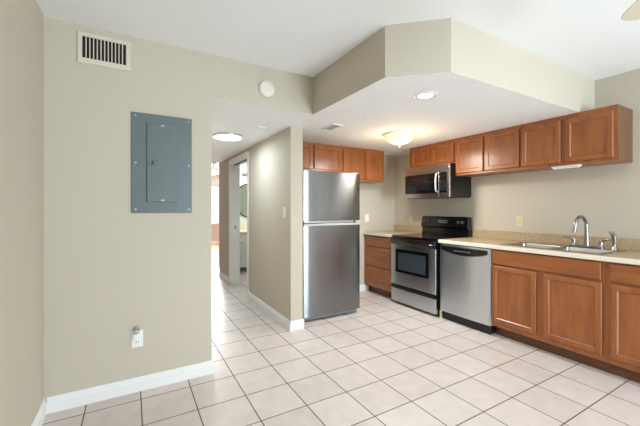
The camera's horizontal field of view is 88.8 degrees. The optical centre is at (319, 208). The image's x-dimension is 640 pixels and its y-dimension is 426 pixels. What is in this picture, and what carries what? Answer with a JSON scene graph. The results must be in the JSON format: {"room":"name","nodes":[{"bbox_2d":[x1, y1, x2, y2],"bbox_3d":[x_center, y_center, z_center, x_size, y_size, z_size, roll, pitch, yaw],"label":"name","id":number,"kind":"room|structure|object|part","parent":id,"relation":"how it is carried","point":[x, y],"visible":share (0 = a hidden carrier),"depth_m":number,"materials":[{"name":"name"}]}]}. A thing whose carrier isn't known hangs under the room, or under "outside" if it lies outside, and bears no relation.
{"room":"kitchen","nodes":[
{"label":"kitchen","id":0,"kind":"room"},
{"bbox_2d":[0,0,43,425],"bbox_3d":[-0.316,0.043,-0.517,0.120,2.477,5.821,0,0,-30],"label":"wall","id":1,"kind":"structure","parent":0,"point":[21,21],"depth_m":1.62,"materials":[{"name":"beige paint"}]},
{"bbox_2d":[31,398,46,425],"bbox_3d":[-0.257,1.232,-0.483,0.016,0.098,5.821,0,0,-30],"label":"baseboard","id":2,"kind":"structure","parent":1,"relation":"attached to","point":[40,416],"depth_m":1.92,"materials":[{"name":"white paint"}]},
{"bbox_2d":[44,16,211,401],"bbox_3d":[-1.362,0.043,2.309,1.134,2.477,0.120,0,0,-30],"label":"wall","id":3,"kind":"structure","parent":0,"point":[111,272],"depth_m":2.21,"materials":[{"name":"beige paint"}]},
{"bbox_2d":[77,31,130,71],"bbox_3d":[-1.441,-1.046,2.187,0.301,0.205,0.012,0,0,-30],"label":"air vent","id":4,"kind":"object","parent":3,"relation":"in","point":[95,50],"visible":1,"depth_m":2.18,"materials":[{"name":"white metal"}]},
{"bbox_2d":[46,360,213,413],"bbox_3d":[-1.262,1.232,2.288,1.014,0.098,0.016,0,0,-30],"label":"baseboard","id":5,"kind":"structure","parent":3,"relation":"attached to","point":[65,401],"depth_m":2.24,"materials":[{"name":"white paint"}]},
{"bbox_2d":[131,330,142,347],"bbox_3d":[-1.276,0.915,2.284,0.072,0.116,0.009,0,0,-30],"label":"wall outlet","id":6,"kind":"object","parent":3,"relation":"attached to","point":[135,343],"visible":0.84,"depth_m":2.28,"materials":[{"name":"white plastic"}]},
{"bbox_2d":[133,333,138,339],"bbox_3d":[-1.274,0.864,2.266,0.042,0.086,0.042,0,0,-30],"label":"night light","id":7,"kind":"object","parent":6,"relation":"attached to","point":[135,335],"visible":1,"depth_m":2.26,"materials":[{"name":"white plastic"}]},
{"bbox_2d":[131,112,191,212],"bbox_3d":[-1.130,-0.318,2.352,0.395,0.704,0.036,0,0,-30],"label":"electrical panel","id":8,"kind":"object","parent":3,"relation":"attached to","point":[161,146],"visible":1,"depth_m":2.34,"materials":[{"name":"grey metal"}]},
{"bbox_3d":[-1.131,-0.324,2.351,0.200,0.557,0.014,0,0,-30],"label":"panel door","id":9,"kind":"part","parent":8,"relation":"part of","materials":[{"name":"grey metal"}]},
{"bbox_2d":[212,175,218,241],"bbox_3d":[-4.416,0.043,11.249,4.800,2.477,0.100,0,0,-30],"label":"wall","id":10,"kind":"structure","parent":0,"point":[215,178],"depth_m":11.60,"materials":[{"name":"beige paint"}]},
{"bbox_2d":[212,186,218,223],"bbox_3d":[-4.182,-0.104,11.373,1.430,1.330,0.070,0,0,-30],"label":"window","id":11,"kind":"structure","parent":10,"relation":"in","point":[212,186],"depth_m":11.62,"materials":[{"name":"white paint"}]},
{"bbox_2d":[212,162,218,174],"bbox_3d":[-3.004,-1.246,8.803,5.000,0.100,5.750,0,0,-30],"label":"ceiling","id":12,"kind":"structure","parent":0,"point":[216,165],"depth_m":9.16,"materials":[{"name":"white paint"}]},
{"bbox_2d":[212,162,218,174],"bbox_3d":[-2.775,-1.034,8.594,1.263,0.322,1.256,0,0,-30],"label":"ceiling fan","id":13,"kind":"object","parent":12,"relation":"hanging from","point":[215,171],"visible":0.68,"depth_m":8.49,"materials":[{"name":"white plastic"}]},
{"bbox_2d":[219,163,219,267],"bbox_3d":[-0.834,0.043,7.284,2.560,2.477,0.950,0,0,-30],"label":"wall","id":14,"kind":"structure","parent":0,"point":[219,163],"depth_m":7.00,"materials":[{"name":"beige paint"}]},
{"bbox_2d":[240,169,246,225],"bbox_3d":[-1.377,0.212,7.346,1.640,2.137,0.100,0,0,-30],"label":"wall","id":15,"kind":"structure","parent":0,"point":[243,180],"depth_m":7.12,"materials":[{"name":"white paint"}]},
{"bbox_2d":[240,184,246,216],"bbox_3d":[-1.511,-0.166,7.197,0.770,0.770,0.022,0,0,-30],"label":"bathroom mirror","id":16,"kind":"object","parent":15,"relation":"attached to","point":[243,189],"visible":0.19,"depth_m":7.11,"materials":[{"name":"mirror"}]},
{"bbox_2d":[220,126,302,320],"bbox_3d":[-1.028,0.212,4.811,0.140,2.137,3.140,0,0,-30],"label":"wall","id":17,"kind":"structure","parent":0,"point":[275,162],"depth_m":3.80,"materials":[{"name":"beige paint"}]},
{"bbox_2d":[219,271,228,283],"bbox_3d":[-1.710,1.232,5.837,0.016,0.098,0.680,0,0,-30],"label":"baseboard","id":18,"kind":"structure","parent":17,"relation":"attached to","point":[224,277],"depth_m":5.79,"materials":[{"name":"white paint"}]},
{"bbox_2d":[229,151,248,297],"bbox_3d":[-1.206,0.236,5.118,0.168,2.090,1.050,0,0,-30],"label":"door frame","id":19,"kind":"structure","parent":17,"relation":"in","point":[234,164],"depth_m":5.49,"materials":[{"name":"white paint"}]},
{"bbox_2d":[248,292,290,330],"bbox_3d":[-0.656,1.232,4.011,0.016,0.098,1.416,0,0,-30],"label":"baseboard","id":20,"kind":"structure","parent":17,"relation":"attached to","point":[274,314],"depth_m":3.85,"materials":[{"name":"white paint"}]},
{"bbox_2d":[283,207,285,217],"bbox_3d":[-0.386,0.046,3.539,0.018,0.116,0.072,0,0,-30],"label":"light switch","id":21,"kind":"object","parent":17,"relation":"attached to","point":[284,208],"visible":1,"depth_m":3.54,"materials":[{"name":"white plastic"}]},
{"bbox_2d":[291,319,303,330],"bbox_3d":[-0.234,1.232,3.447,0.152,0.098,0.016,0,0,-30],"label":"baseboard","id":22,"kind":"structure","parent":17,"relation":"attached to","point":[297,324],"depth_m":3.44,"materials":[{"name":"white paint"}]},
{"bbox_2d":[37,0,639,80],"bbox_3d":[1.571,-1.246,0.573,4.479,0.100,6.061,0,0,-30],"label":"ceiling","id":23,"kind":"structure","parent":0,"point":[590,39],"depth_m":2.13,"materials":[{"name":"white paint"}]},
{"bbox_2d":[621,0,639,20],"bbox_3d":[1.308,-0.999,0.939,1.248,0.392,1.268,0,0,-30],"label":"ceiling fan","id":24,"kind":"object","parent":23,"relation":"hanging from","point":[632,13],"visible":1,"depth_m":1.55,"materials":[{"name":"white plastic"}]},
{"bbox_2d":[42,244,639,425],"bbox_3d":[-0.611,1.331,4.659,5.000,0.100,15.320,0,0,-30],"label":"floor","id":25,"kind":"structure","parent":0,"point":[386,361],"depth_m":2.41,"materials":[{"name":"beige tile"}]},
{"bbox_2d":[303,170,359,320],"bbox_3d":[-0.028,0.423,4.142,0.774,1.715,0.769,0,0,-30],"label":"refrigerator","id":26,"kind":"object","parent":25,"relation":"on","point":[331,200],"visible":0.77,"depth_m":3.79,"materials":[{"name":"silver metal"}]},
{"bbox_3d":[0.147,0.714,3.839,0.774,1.025,0.070,0,0,-30],"label":"fridge door","id":27,"kind":"part","parent":26,"relation":"part of","materials":[{"name":"silver metal"}]},
{"bbox_3d":[0.147,-0.137,3.839,0.774,0.565,0.070,0,0,-30],"label":"freezer door","id":28,"kind":"part","parent":26,"relation":"part of","materials":[{"name":"silver metal"}]},
{"bbox_2d":[365,234,391,296],"bbox_3d":[1.128,0.844,4.944,0.634,0.875,0.659,0,0,-30],"label":"base cabinet","id":29,"kind":"object","parent":25,"relation":"on","point":[377,248],"visible":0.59,"depth_m":4.80,"materials":[{"name":"red wood"}]},
{"bbox_3d":[0.862,0.724,4.791,0.019,0.282,0.636,0,0,-30],"label":"drawer","id":30,"kind":"part","parent":29,"relation":"part of","materials":[{"name":"red wood"}]},
{"bbox_3d":[0.862,0.495,4.791,0.019,0.152,0.636,0,0,-30],"label":"drawer","id":31,"kind":"part","parent":29,"relation":"part of","materials":[{"name":"red wood"}]},
{"bbox_3d":[0.862,1.023,4.791,0.019,0.292,0.636,0,0,-30],"label":"drawer","id":32,"kind":"part","parent":29,"relation":"part of","materials":[{"name":"red wood"}]},
{"bbox_2d":[363,224,421,236],"bbox_3d":[1.120,0.335,4.939,0.652,0.140,0.661,0,0,-30],"label":"countertop","id":33,"kind":"structure","parent":29,"relation":"on","point":[398,229],"depth_m":4.97,"materials":[{"name":"beige laminate"}]},
{"bbox_2d":[390,216,471,315],"bbox_3d":[1.427,0.697,4.292,0.721,1.168,0.760,0,0,-30],"label":"electric range","id":34,"kind":"object","parent":25,"relation":"on","point":[415,258],"visible":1,"depth_m":4.15,"materials":[{"name":"silver metal"}]},
{"bbox_3d":[1.138,0.441,4.124,0.052,0.035,0.711,0,0,-30],"label":"handle","id":35,"kind":"part","parent":34,"relation":"part of","materials":[{"name":"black metal"}]},
{"bbox_3d":[1.174,1.045,4.145,0.050,0.046,0.734,0,0,-30],"label":"drawer handle","id":36,"kind":"part","parent":34,"relation":"part of","materials":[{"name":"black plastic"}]},
{"bbox_3d":[1.171,0.436,4.144,0.056,0.088,0.754,0,0,-30],"label":"door","id":37,"kind":"part","parent":34,"relation":"part of","materials":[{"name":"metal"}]},
{"bbox_3d":[1.181,1.157,4.150,0.032,0.177,0.754,0,0,-30],"label":"storage drawer","id":38,"kind":"part","parent":34,"relation":"part of","materials":[{"name":"silver metal"}]},
{"bbox_3d":[1.181,0.750,4.149,0.034,0.538,0.754,0,0,-30],"label":"oven door","id":39,"kind":"part","parent":34,"relation":"part of","materials":[{"name":"silver metal"}]},
{"bbox_2d":[392,233,466,240],"bbox_3d":[1.430,0.375,4.293,0.600,0.025,0.760,0,0,-30],"label":"cooktop","id":40,"kind":"object","parent":34,"relation":"in","point":[416,236],"depth_m":4.21,"materials":[{"name":"grey glass"}]},
{"bbox_2d":[440,243,495,334],"bbox_3d":[1.811,0.844,3.686,0.638,0.866,0.604,0,0,-30],"label":"dishwasher","id":41,"kind":"object","parent":25,"relation":"on","point":[465,271],"visible":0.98,"depth_m":3.49,"materials":[{"name":"silver metal"}]},
{"bbox_3d":[1.588,1.231,3.544,0.014,0.092,0.566,0,0,-30],"label":"toe panel","id":42,"kind":"part","parent":41,"relation":"part of","materials":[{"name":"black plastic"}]},
{"bbox_3d":[1.723,0.798,3.288,0.038,0.770,0.003,0,0,-30],"label":"trim","id":43,"kind":"part","parent":41,"relation":"part of","materials":[{"name":"silver metal"}]},
{"bbox_2d":[492,249,608,371],"bbox_3d":[2.222,0.844,3.049,0.634,0.875,0.908,0,0,-30],"label":"base cabinet","id":44,"kind":"object","parent":25,"relation":"on","point":[552,304],"visible":0.87,"depth_m":2.81,"materials":[{"name":"red wood"}]},
{"bbox_3d":[1.839,0.854,3.106,0.010,0.464,0.316,0,0,-30],"label":"door panel","id":45,"kind":"part","parent":44,"relation":"part of","materials":[{"name":"red wood"}]},
{"bbox_3d":[1.836,0.854,3.104,0.019,0.558,0.410,0,0,-30],"label":"door","id":46,"kind":"part","parent":44,"relation":"part of","materials":[{"name":"red wood"}]},
{"bbox_3d":[2.075,0.854,2.696,0.010,0.464,0.317,0,0,-30],"label":"door panel","id":47,"kind":"part","parent":44,"relation":"part of","materials":[{"name":"red wood"}]},
{"bbox_3d":[2.072,0.854,2.695,0.019,0.558,0.411,0,0,-30],"label":"door","id":48,"kind":"part","parent":44,"relation":"part of","materials":[{"name":"red wood"}]},
{"bbox_2d":[605,261,639,382],"bbox_3d":[2.603,0.844,2.389,0.634,0.875,0.614,0,0,-30],"label":"base cabinet","id":49,"kind":"object","parent":25,"relation":"on","point":[622,281],"visible":0.98,"depth_m":2.41,"materials":[{"name":"red wood"}]},
{"bbox_2d":[438,229,639,264],"bbox_3d":[2.215,0.335,3.044,0.652,0.140,2.178,0,0,-30],"label":"countertop","id":50,"kind":"structure","parent":49,"relation":"on","point":[490,239],"depth_m":3.17,"materials":[{"name":"beige laminate"}]},
{"bbox_2d":[498,242,627,254],"bbox_3d":[2.221,0.451,3.049,0.485,0.176,0.850,0,0,-30],"label":"sink","id":51,"kind":"object","parent":50,"relation":"in","point":[519,244],"visible":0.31,"depth_m":3.04,"materials":[{"name":"grey metal"}]},
{"bbox_3d":[2.096,0.451,3.205,0.347,0.176,0.367,0,0,-30],"label":"bowl","id":52,"kind":"part","parent":51,"relation":"part of","materials":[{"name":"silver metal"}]},
{"bbox_3d":[2.293,0.451,2.863,0.347,0.176,0.367,0,0,-30],"label":"bowl","id":53,"kind":"part","parent":51,"relation":"part of","materials":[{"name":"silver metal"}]},
{"bbox_2d":[608,231,617,249],"bbox_3d":[2.547,0.281,2.835,0.073,0.162,0.047,0,0,-12],"label":"sprayer","id":54,"kind":"object","parent":51,"relation":"on","point":[613,235],"visible":1,"depth_m":2.83,"materials":[{"name":"silver metal"}]},
{"bbox_3d":[2.340,0.486,2.231,0.019,0.134,0.563,0,0,-30],"label":"drawer","id":55,"kind":"part","parent":49,"relation":"part of","materials":[{"name":"red wood"}]},
{"bbox_3d":[2.341,0.854,2.229,0.019,0.558,0.560,0,0,-30],"label":"door","id":56,"kind":"part","parent":49,"relation":"part of","materials":[{"name":"red wood"}]},
{"bbox_3d":[2.344,0.854,2.231,0.010,0.464,0.466,0,0,-30],"label":"door panel","id":57,"kind":"part","parent":49,"relation":"part of","materials":[{"name":"red wood"}]},
{"bbox_2d":[356,155,394,284],"bbox_3d":[0.263,0.212,4.896,2.182,2.137,0.120,0,0,-30],"label":"wall","id":58,"kind":"structure","parent":0,"point":[377,200],"depth_m":5.22,"materials":[{"name":"beige paint"}]},
{"bbox_2d":[303,142,341,172],"bbox_3d":[-0.169,-0.672,4.392,0.924,0.363,0.320,0,0,-30],"label":"upper cabinet","id":59,"kind":"object","parent":58,"relation":"attached to","point":[316,157],"visible":0.54,"depth_m":4.33,"materials":[{"name":"red wood"}]},
{"bbox_3d":[-0.285,-0.666,4.155,0.344,0.211,0.010,0,0,-30],"label":"door panel","id":60,"kind":"part","parent":59,"relation":"part of","materials":[{"name":"red wood"}]},
{"bbox_3d":[-0.283,-0.666,4.152,0.438,0.305,0.019,0,0,-30],"label":"door","id":61,"kind":"part","parent":59,"relation":"part of","materials":[{"name":"red wood"}]},
{"bbox_3d":[0.112,-0.666,4.380,0.426,0.305,0.019,0,0,-30],"label":"door","id":62,"kind":"part","parent":59,"relation":"part of","materials":[{"name":"red wood"}]},
{"bbox_3d":[0.110,-0.666,4.383,0.332,0.211,0.010,0,0,-30],"label":"door panel","id":63,"kind":"part","parent":59,"relation":"part of","materials":[{"name":"red wood"}]},
{"bbox_2d":[342,146,383,183],"bbox_3d":[0.561,-0.620,4.813,0.759,0.468,0.320,0,0,-30],"label":"upper cabinet","id":64,"kind":"object","parent":58,"relation":"attached to","point":[368,163],"visible":0.77,"depth_m":4.69,"materials":[{"name":"red wood"}]},
{"bbox_3d":[0.475,-0.614,4.589,0.352,0.410,0.019,0,0,-30],"label":"door","id":65,"kind":"part","parent":64,"relation":"part of","materials":[{"name":"red wood"}]},
{"bbox_3d":[0.473,-0.614,4.593,0.258,0.316,0.010,0,0,-30],"label":"door panel","id":66,"kind":"part","parent":64,"relation":"part of","materials":[{"name":"red wood"}]},
{"bbox_3d":[0.792,-0.614,4.773,0.327,0.410,0.019,0,0,-30],"label":"door","id":67,"kind":"part","parent":64,"relation":"part of","materials":[{"name":"red wood"}]},
{"bbox_3d":[0.790,-0.614,4.776,0.233,0.316,0.010,0,0,-30],"label":"door panel","id":68,"kind":"part","parent":64,"relation":"part of","materials":[{"name":"red wood"}]},
{"bbox_2d":[360,284,368,291],"bbox_3d":[0.417,1.232,4.907,0.790,0.098,0.016,0,0,-30],"label":"baseboard","id":69,"kind":"structure","parent":58,"relation":"attached to","point":[364,287],"depth_m":5.06,"materials":[{"name":"white paint"}]},
{"bbox_2d":[365,214,368,221],"bbox_3d":[0.738,0.154,5.091,0.072,0.116,0.018,0,0,-30],"label":"light switch","id":70,"kind":"object","parent":58,"relation":"attached to","point":[366,215],"visible":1,"depth_m":5.09,"materials":[{"name":"white plastic"}]},
{"bbox_2d":[212,18,594,168],"bbox_3d":[-0.250,-1.026,4.742,3.225,0.340,5.736,0,0,-30],"label":"ceiling","id":71,"kind":"structure","parent":0,"point":[483,82],"depth_m":2.68,"materials":[{"name":"beige paint"}]},
{"bbox_2d":[213,132,242,140],"bbox_3d":[-1.077,-0.835,3.835,0.340,0.041,0.340,0,0,-30],"label":"ceiling light","id":72,"kind":"object","parent":71,"relation":"attached to","point":[227,136],"visible":1,"depth_m":3.74,"materials":[{"name":"white glass"}]},
{"bbox_2d":[214,135,241,140],"bbox_3d":[-1.077,-0.821,3.835,0.316,0.013,0.316,0,0,-30],"label":"diffuser","id":73,"kind":"object","parent":72,"relation":"attached to","point":[221,137],"depth_m":3.78,"materials":[{"name":"white plastic"}]},
{"bbox_2d":[254,126,266,129],"bbox_3d":[-0.629,-0.846,3.465,0.105,0.020,0.100,0,0,-30],"label":"ceiling sensor","id":74,"kind":"object","parent":71,"relation":"attached to","point":[257,127],"visible":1,"depth_m":3.44,"materials":[{"name":"white plastic"}]},
{"bbox_2d":[258,80,274,97],"bbox_3d":[-0.442,-1.005,2.750,0.142,0.142,0.036,0,0,-30],"label":"smoke detector","id":75,"kind":"object","parent":71,"relation":"attached to","point":[266,88],"visible":1,"depth_m":2.73,"materials":[{"name":"beige plastic"}]},
{"bbox_2d":[321,124,343,130],"bbox_3d":[0.127,-0.851,3.439,0.130,0.010,0.250,0,0,-30],"label":"ceiling vent","id":76,"kind":"object","parent":71,"relation":"in","point":[330,127],"visible":1,"depth_m":3.43,"materials":[{"name":"white plastic"}]},
{"bbox_2d":[383,130,416,147],"bbox_3d":[0.921,-0.775,3.765,0.380,0.160,0.380,0,0,-30],"label":"flush ceiling light","id":77,"kind":"object","parent":71,"relation":"attached to","point":[398,137],"visible":1,"depth_m":3.65,"materials":[{"name":"white glass"}]},
{"bbox_3d":[0.921,-0.775,3.765,0.326,0.096,0.326,0,0,-30],"label":"lamp shade","id":78,"kind":"part","parent":77,"relation":"part of","materials":[{"name":"white glass"}]},
{"bbox_2d":[414,91,437,99],"bbox_3d":[0.803,-0.852,2.479,0.176,0.008,0.176,0,0,-30],"label":"recessed light","id":79,"kind":"object","parent":71,"relation":"in","point":[426,95],"visible":1,"depth_m":2.47,"materials":[{"name":"white plastic"}]},
{"bbox_2d":[395,68,639,238],"bbox_3d":[3.072,0.043,2.333,0.120,2.477,7.369,0,0,-30],"label":"wall","id":80,"kind":"structure","parent":0,"point":[607,196],"depth_m":3.30,"materials":[{"name":"beige paint"}]},
{"bbox_2d":[394,224,421,232],"bbox_3d":[1.395,0.316,5.098,0.019,0.102,0.661,0,0,-30],"label":"backsplash","id":81,"kind":"structure","parent":80,"relation":"attached to","point":[409,228],"depth_m":5.10,"materials":[{"name":"beige laminate"}]},
{"bbox_2d":[410,139,454,167],"bbox_3d":[1.604,-0.704,4.421,0.332,0.301,0.762,0,0,-30],"label":"upper cabinet","id":82,"kind":"object","parent":80,"relation":"attached to","point":[443,152],"visible":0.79,"depth_m":4.29,"materials":[{"name":"red wood"}]},
{"bbox_3d":[1.381,-0.693,4.494,0.019,0.236,0.330,0,0,-30],"label":"door","id":83,"kind":"part","parent":82,"relation":"part of","materials":[{"name":"red wood"}]},
{"bbox_3d":[1.385,-0.693,4.495,0.010,0.142,0.236,0,0,-30],"label":"door panel","id":84,"kind":"part","parent":82,"relation":"part of","materials":[{"name":"red wood"}]},
{"bbox_2d":[405,163,470,198],"bbox_3d":[1.546,-0.344,4.383,0.471,0.418,0.750,0,0,-30],"label":"microwave","id":85,"kind":"object","parent":82,"relation":"attached to","point":[439,181],"visible":1,"depth_m":4.16,"materials":[{"name":"silver metal"}]},
{"bbox_3d":[1.360,-0.303,4.366,0.032,0.328,0.594,0,0,-30],"label":"door","id":86,"kind":"part","parent":85,"relation":"part of","materials":[{"name":"silver metal"}]},
{"bbox_3d":[1.399,-0.511,4.298,0.032,0.080,0.750,0,0,-30],"label":"vent panel","id":87,"kind":"part","parent":85,"relation":"part of","materials":[{"name":"silver metal"}]},
{"bbox_3d":[1.548,-0.303,4.040,0.032,0.328,0.153,0,0,-30],"label":"control panel","id":88,"kind":"part","parent":85,"relation":"part of","materials":[{"name":"silver metal"}]},
{"bbox_3d":[1.567,-0.693,4.179,0.010,0.142,0.248,0,0,-30],"label":"door panel","id":89,"kind":"part","parent":82,"relation":"part of","materials":[{"name":"red wood"}]},
{"bbox_3d":[1.564,-0.693,4.177,0.019,0.236,0.342,0,0,-30],"label":"door","id":90,"kind":"part","parent":82,"relation":"part of","materials":[{"name":"red wood"}]},
{"bbox_2d":[455,125,532,176],"bbox_3d":[1.990,-0.625,3.753,0.332,0.458,0.778,0,0,-30],"label":"upper cabinet","id":91,"kind":"object","parent":80,"relation":"attached to","point":[496,152],"visible":0.94,"depth_m":3.63,"materials":[{"name":"red wood"}]},
{"bbox_3d":[1.759,-0.616,3.847,0.010,0.296,0.262,0,0,-30],"label":"door panel","id":92,"kind":"part","parent":91,"relation":"part of","materials":[{"name":"red wood"}]},
{"bbox_3d":[1.756,-0.616,3.845,0.019,0.390,0.356,0,0,-30],"label":"door","id":93,"kind":"part","parent":91,"relation":"part of","materials":[{"name":"red wood"}]},
{"bbox_3d":[1.953,-0.616,3.511,0.010,0.296,0.274,0,0,-30],"label":"door panel","id":94,"kind":"part","parent":91,"relation":"part of","materials":[{"name":"red wood"}]},
{"bbox_3d":[1.950,-0.616,3.509,0.019,0.390,0.368,0,0,-30],"label":"door","id":95,"kind":"part","parent":91,"relation":"part of","materials":[{"name":"red wood"}]},
{"bbox_2d":[516,216,522,226],"bbox_3d":[2.235,0.146,3.652,0.009,0.116,0.072,0,0,-30],"label":"wall outlet","id":96,"kind":"object","parent":80,"relation":"attached to","point":[519,219],"visible":1,"depth_m":3.65,"materials":[{"name":"beige plastic"}]},
{"bbox_2d":[473,229,639,250],"bbox_3d":[2.489,0.316,3.202,0.019,0.102,2.178,0,0,-30],"label":"backsplash","id":97,"kind":"structure","parent":80,"relation":"attached to","point":[622,243],"depth_m":3.35,"materials":[{"name":"beige laminate"}]},
{"bbox_2d":[521,104,632,170],"bbox_3d":[2.377,-0.625,3.082,0.332,0.458,0.770,0,0,-30],"label":"upper cabinet","id":98,"kind":"object","parent":80,"relation":"attached to","point":[603,135],"visible":1,"depth_m":2.90,"materials":[{"name":"red wood"}]},
{"bbox_3d":[2.146,-0.616,3.177,0.010,0.296,0.256,0,0,-30],"label":"door panel","id":99,"kind":"part","parent":98,"relation":"part of","materials":[{"name":"red wood"}]},
{"bbox_3d":[2.142,-0.616,3.176,0.019,0.390,0.350,0,0,-30],"label":"door","id":100,"kind":"part","parent":98,"relation":"part of","materials":[{"name":"red wood"}]},
{"bbox_2d":[551,164,581,169],"bbox_3d":[2.288,-0.382,3.033,0.055,0.026,0.225,0,0,-30],"label":"light","id":101,"kind":"object","parent":98,"relation":"attached to","point":[574,165],"visible":1,"depth_m":3.01,"materials":[{"name":"white plastic"}]},
{"bbox_2d":[553,166,579,169],"bbox_3d":[2.288,-0.374,3.033,0.043,0.010,0.205,0,0,-30],"label":"diffuser","id":102,"kind":"object","parent":101,"relation":"attached to","point":[555,167],"depth_m":3.04,"materials":[{"name":"white plastic"}]},
{"bbox_3d":[2.338,-0.616,2.844,0.010,0.296,0.253,0,0,-30],"label":"door panel","id":103,"kind":"part","parent":98,"relation":"part of","materials":[{"name":"red wood"}]},
{"bbox_3d":[2.334,-0.616,2.843,0.019,0.390,0.347,0,0,-30],"label":"door","id":104,"kind":"part","parent":98,"relation":"part of","materials":[{"name":"red wood"}]},
{"bbox_3d":[2.578,-0.625,2.756,0.311,0.455,0.005,0,0,-30],"label":"panel","id":105,"kind":"part","parent":98,"relation":"part of","materials":[{"name":"brown wood"}]},
{"bbox_2d":[563,215,610,248],"bbox_3d":[2.439,0.213,2.993,0.284,0.299,0.250,0,0,20],"label":"faucet","id":106,"kind":"object","parent":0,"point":[586,244],"visible":0.99,"depth_m":2.99,"materials":[{"name":"silver metal"}]},
{"bbox_3d":[2.409,0.311,3.098,0.045,0.067,0.045,0,0,-30],"label":"handle","id":107,"kind":"part","parent":106,"relation":"part of","materials":[{"name":"silver metal"}]},
{"bbox_3d":[2.374,0.204,2.976,0.231,0.281,0.048,0,0,-22],"label":"spout","id":108,"kind":"part","parent":106,"relation":"part of","materials":[{"name":"silver metal"}]},
{"bbox_3d":[2.459,0.353,3.010,0.060,0.019,0.265,0,0,-30],"label":"plate","id":109,"kind":"part","parent":106,"relation":"part of","materials":[{"name":"silver metal"}]},
{"bbox_3d":[2.512,0.311,2.919,0.045,0.067,0.045,0,0,-30],"label":"handle","id":110,"kind":"part","parent":106,"relation":"part of","materials":[{"name":"silver metal"}]},
{"bbox_3d":[-1.173,1.331,6.972,1.460,0.101,0.750,0,0,-30],"label":"floor","id":111,"kind":"structure","parent":0,"visible":0},
{"bbox_2d":[240,226,246,271],"bbox_3d":[-1.295,0.831,6.983,1.240,0.900,0.609,0,0,-30],"label":"bathroom vanity","id":112,"kind":"object","parent":111,"relation":"on","point":[243,229],"visible":0.04,"depth_m":6.52,"materials":[{"name":"white paint"}]},
{"bbox_3d":[-1.494,0.604,6.538,0.370,0.155,0.019,0,0,-30],"label":"drawer","id":113,"kind":"part","parent":112,"relation":"part of","materials":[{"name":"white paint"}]},
{"bbox_3d":[-1.494,0.933,6.538,0.370,0.475,0.019,0,0,-30],"label":"door","id":114,"kind":"part","parent":112,"relation":"part of","materials":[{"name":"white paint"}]}
]}

